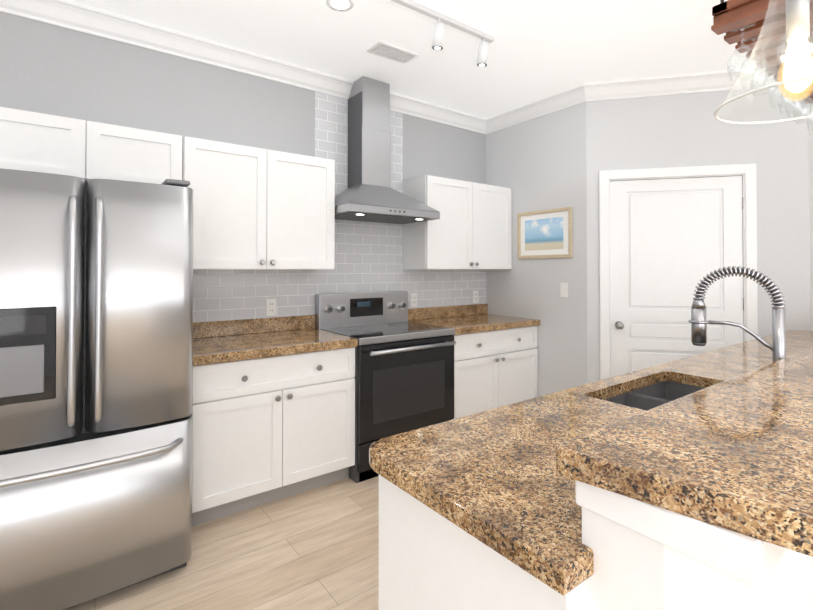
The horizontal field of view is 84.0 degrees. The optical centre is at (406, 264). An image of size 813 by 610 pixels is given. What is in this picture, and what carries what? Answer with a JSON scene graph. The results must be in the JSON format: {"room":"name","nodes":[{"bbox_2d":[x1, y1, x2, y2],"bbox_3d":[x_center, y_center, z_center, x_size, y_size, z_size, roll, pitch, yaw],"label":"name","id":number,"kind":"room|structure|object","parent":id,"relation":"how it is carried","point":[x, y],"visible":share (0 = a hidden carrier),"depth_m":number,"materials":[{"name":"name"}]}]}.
{"room":"kitchen","nodes":[
{"label":"kitchen","id":0,"kind":"room"},
{"bbox_2d":[65,476,378,609],"bbox_3d":[1.068,1.423,0.922,5.904,0.120,6.240,0,-1,-37],"label":"floor","id":1,"kind":"structure","parent":0,"point":[315,548],"depth_m":2.08,"materials":[{"name":"brown wood"}]},
{"bbox_2d":[0,168,192,609],"bbox_3d":[-1.509,0.500,2.106,0.810,1.752,0.986,0,-1,-37],"label":"refrigerator","id":2,"kind":"object","parent":1,"relation":"on","point":[96,318],"visible":1,"depth_m":1.79,"materials":[{"name":"grey metal"}]},
{"bbox_2d":[192,347,354,526],"bbox_3d":[-0.879,0.952,2.809,0.956,0.864,0.643,0,-1,-37],"label":"base cabinet","id":3,"kind":"object","parent":1,"relation":"on","point":[265,430],"visible":0.94,"depth_m":2.54,"materials":[{"name":"white wood"}]},
{"bbox_2d":[192,315,357,365],"bbox_3d":[-0.884,0.445,2.813,0.966,0.150,0.640,0,-1,-37],"label":"countertop","id":4,"kind":"structure","parent":3,"relation":"on","point":[228,341],"depth_m":2.81,"materials":[{"name":"stone"}]},
{"bbox_2d":[315,291,455,482],"bbox_3d":[-0.143,0.805,3.307,0.810,1.168,0.713,0,-1,-37],"label":"range","id":5,"kind":"object","parent":1,"relation":"on","point":[404,374],"visible":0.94,"depth_m":3.11,"materials":[{"name":"grey metal"}]},
{"bbox_2d":[452,326,537,419],"bbox_3d":[0.569,0.964,3.881,1.012,0.864,0.643,0,-1,-37],"label":"base cabinet","id":6,"kind":"object","parent":1,"relation":"on","point":[495,369],"visible":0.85,"depth_m":3.62,"materials":[{"name":"white wood"}]},
{"bbox_2d":[408,304,539,334],"bbox_3d":[0.568,0.457,3.888,1.014,0.150,0.640,0,-1,-37],"label":"countertop","id":7,"kind":"structure","parent":6,"relation":"on","point":[467,319],"depth_m":3.91,"materials":[{"name":"stone"}]},
{"bbox_2d":[370,314,812,609],"bbox_3d":[1.655,0.858,1.839,3.629,1.030,0.896,0,-1,-37],"label":"kitchen island","id":8,"kind":"object","parent":1,"relation":"on","point":[626,553],"depth_m":0.91,"materials":[{"name":"stone"}]},
{"bbox_2d":[369,446,572,601],"bbox_3d":[1.528,0.482,1.986,3.664,0.042,0.586,0,-1,-37],"label":"countertop edge","id":9,"kind":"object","parent":8,"relation":"on","point":[536,561],"depth_m":0.80,"materials":[{"name":"brown stone"}]},
{"bbox_2d":[605,381,703,410],"bbox_3d":[0.990,0.562,1.595,0.646,0.284,0.436,0,-1,-37],"label":"sink","id":10,"kind":"object","parent":9,"relation":"in","point":[634,395],"depth_m":1.78,"materials":[{"name":"metal"}]},
{"bbox_2d":[688,266,785,361],"bbox_3d":[1.098,0.231,1.497,0.170,0.450,0.254,0,-1,-37],"label":"faucet","id":11,"kind":"object","parent":9,"relation":"on","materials":[{"name":"silver metal"}]},
{"bbox_2d":[549,346,812,569],"bbox_3d":[1.821,0.320,1.619,3.631,0.042,0.446,0,-1,-37],"label":"island countertop","id":12,"kind":"structure","parent":8,"relation":"on","point":[733,455],"depth_m":0.69,"materials":[{"name":"brown stone"}]},
{"bbox_2d":[0,12,485,183],"bbox_3d":[-1.141,-0.013,3.110,4.940,2.800,0.120,0,-1,-37],"label":"wall","id":13,"kind":"structure","parent":0,"point":[46,68],"depth_m":2.81,"materials":[{"name":"paint"}]},
{"bbox_2d":[0,107,181,183],"bbox_3d":[-1.711,-0.568,2.405,0.890,0.315,0.327,0,-1,-37],"label":"upper cabinet","id":14,"kind":"object","parent":13,"relation":"attached to","point":[42,142],"visible":0.71,"depth_m":2.27,"materials":[{"name":"white wood"}]},
{"bbox_2d":[182,136,334,269],"bbox_3d":[-0.960,-0.342,2.940,0.949,0.755,0.358,0,-1,-37],"label":"upper cabinet","id":15,"kind":"object","parent":13,"relation":"attached to","point":[254,208],"visible":1,"depth_m":2.79,"materials":[{"name":"white wood"}]},
{"bbox_2d":[193,91,485,322],"bbox_3d":[-0.340,-0.407,3.629,2.800,1.800,0.006,0,-1,-37],"label":"tile backsplash","id":16,"kind":"structure","parent":13,"relation":"attached to","point":[368,256],"depth_m":3.50,"materials":[{"name":"grey tile"}]},
{"bbox_2d":[266,299,275,315],"bbox_3d":[-0.946,0.303,3.162,0.072,0.120,0.008,0,-1,-37],"label":"electrical outlet plate","id":17,"kind":"object","parent":16,"relation":"attached to","point":[270,307],"depth_m":3.16,"materials":[{"name":"white plastic"}]},
{"bbox_2d":[411,293,416,306],"bbox_3d":[0.066,0.311,3.912,0.072,0.120,0.008,0,-1,-37],"label":"electrical outlet plate","id":18,"kind":"object","parent":16,"relation":"attached to","point":[413,295],"depth_m":3.91,"materials":[{"name":"white plastic"}]},
{"bbox_2d":[473,291,477,302],"bbox_3d":[0.669,0.316,4.359,0.072,0.120,0.008,0,-1,-37],"label":"electrical outlet plate","id":19,"kind":"object","parent":16,"relation":"attached to","point":[475,293],"depth_m":4.35,"materials":[{"name":"white plastic"}]},
{"bbox_2d":[335,76,439,223],"bbox_3d":[-0.209,-0.872,3.415,0.802,1.068,0.491,0,-1,-37],"label":"range hood","id":20,"kind":"object","parent":13,"relation":"attached to","point":[369,194],"visible":0.94,"depth_m":3.41,"materials":[{"name":"silver metal"}]},
{"bbox_2d":[403,175,511,268],"bbox_3d":[0.482,-0.330,4.008,1.013,0.755,0.358,0,-1,-37],"label":"upper cabinet","id":21,"kind":"object","parent":13,"relation":"attached to","point":[471,228],"visible":1,"depth_m":3.82,"materials":[{"name":"white wood"}]},
{"bbox_2d":[69,0,756,118],"bbox_3d":[1.068,-1.497,0.954,5.904,0.120,6.240,0,-1,-37],"label":"ceiling","id":22,"kind":"structure","parent":0,"point":[538,49],"depth_m":2.85,"materials":[{"name":"paint"}]},
{"bbox_2d":[326,0,354,11],"bbox_3d":[-0.361,-1.418,2.459,0.155,0.003,0.155,1,-1,-43],"label":"recessed light","id":23,"kind":"object","parent":22,"relation":"in","point":[341,5],"visible":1,"depth_m":2.45,"materials":[{"name":"white plastic"}]},
{"bbox_2d":[366,41,418,63],"bbox_3d":[-0.092,-1.407,3.019,0.320,0.011,0.160,0,-1,-37],"label":"ceiling vent","id":24,"kind":"object","parent":22,"relation":"in","point":[388,51],"visible":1,"depth_m":3.00,"materials":[{"name":"grey metal"}]},
{"bbox_2d":[391,0,493,66],"bbox_3d":[0.043,-1.322,2.467,1.220,0.191,0.078,0,-1,-37],"label":"track light","id":25,"kind":"object","parent":22,"relation":"attached to","point":[438,42],"visible":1,"depth_m":2.57,"materials":[{"name":"white metal"}]},
{"bbox_2d":[711,0,812,132],"bbox_3d":[1.568,-1.013,1.618,1.136,0.831,0.440,0,-1,-37],"label":"pendant light","id":26,"kind":"object","parent":22,"relation":"hanging from","point":[740,23],"visible":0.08,"depth_m":1.47,"materials":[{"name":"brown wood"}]},
{"bbox_2d":[714,0,812,124],"bbox_3d":[0.794,-0.882,0.921,0.285,1.108,0.285,0,-1,-37],"label":"pendant light","id":27,"kind":"object","parent":22,"relation":"hanging from","point":[797,76],"visible":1,"depth_m":0.91,"materials":[{"name":"clear glass"}]},
{"bbox_2d":[486,102,586,396],"bbox_3d":[1.156,-0.002,4.058,0.120,2.800,1.090,0,-1,-37],"label":"wall","id":28,"kind":"structure","parent":0,"point":[537,164],"depth_m":3.87,"materials":[{"name":"paint"}]},
{"bbox_2d":[0,0,779,134],"bbox_3d":[1.068,-1.379,0.953,5.664,0.115,6.000,0,-1,-37],"label":"crown molding","id":29,"kind":"structure","parent":28,"relation":"attached to","point":[72,15],"depth_m":3.28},
{"bbox_2d":[517,207,571,258],"bbox_3d":[1.183,-0.258,3.904,0.021,0.417,0.555,0,-1,-37],"label":"picture frame","id":30,"kind":"object","parent":28,"relation":"attached to","point":[544,233],"visible":0.96,"depth_m":3.89,"materials":[{"name":"brown wood"}]},
{"bbox_2d":[560,283,567,296],"bbox_3d":[1.306,0.214,3.744,0.008,0.120,0.072,0,-1,-37],"label":"switch plate","id":31,"kind":"object","parent":28,"relation":"attached to","point":[563,289],"visible":1,"depth_m":3.74,"materials":[{"name":"white plastic"}]},
{"bbox_2d":[586,86,810,383],"bbox_3d":[2.175,-0.009,3.468,1.587,2.800,0.120,0,-1,13],"label":"wall","id":32,"kind":"structure","parent":0,"point":[680,130],"depth_m":3.36,"materials":[{"name":"paint"}]},
{"bbox_2d":[610,176,743,376],"bbox_3d":[2.048,0.364,3.428,0.924,2.037,0.112,0,-1,13],"label":"door","id":33,"kind":"structure","parent":32,"relation":"in","point":[673,242],"depth_m":3.46,"materials":[{"name":"white wood"}]},
{"bbox_2d":[599,163,757,379],"bbox_3d":[2.055,0.328,3.483,1.073,2.126,0.140,0,-1,13],"label":"door frame","id":34,"kind":"structure","parent":32,"relation":"attached to","point":[747,173],"depth_m":3.42,"materials":[{"name":"white wood"}]},
{"bbox_2d":[809,103,812,330],"bbox_3d":[4.045,-0.028,1.777,0.120,2.800,3.805,0,-1,-37],"label":"wall","id":35,"kind":"structure","parent":0,"point":[811,202],"depth_m":3.23,"materials":[{"name":"paint"}]}
]}

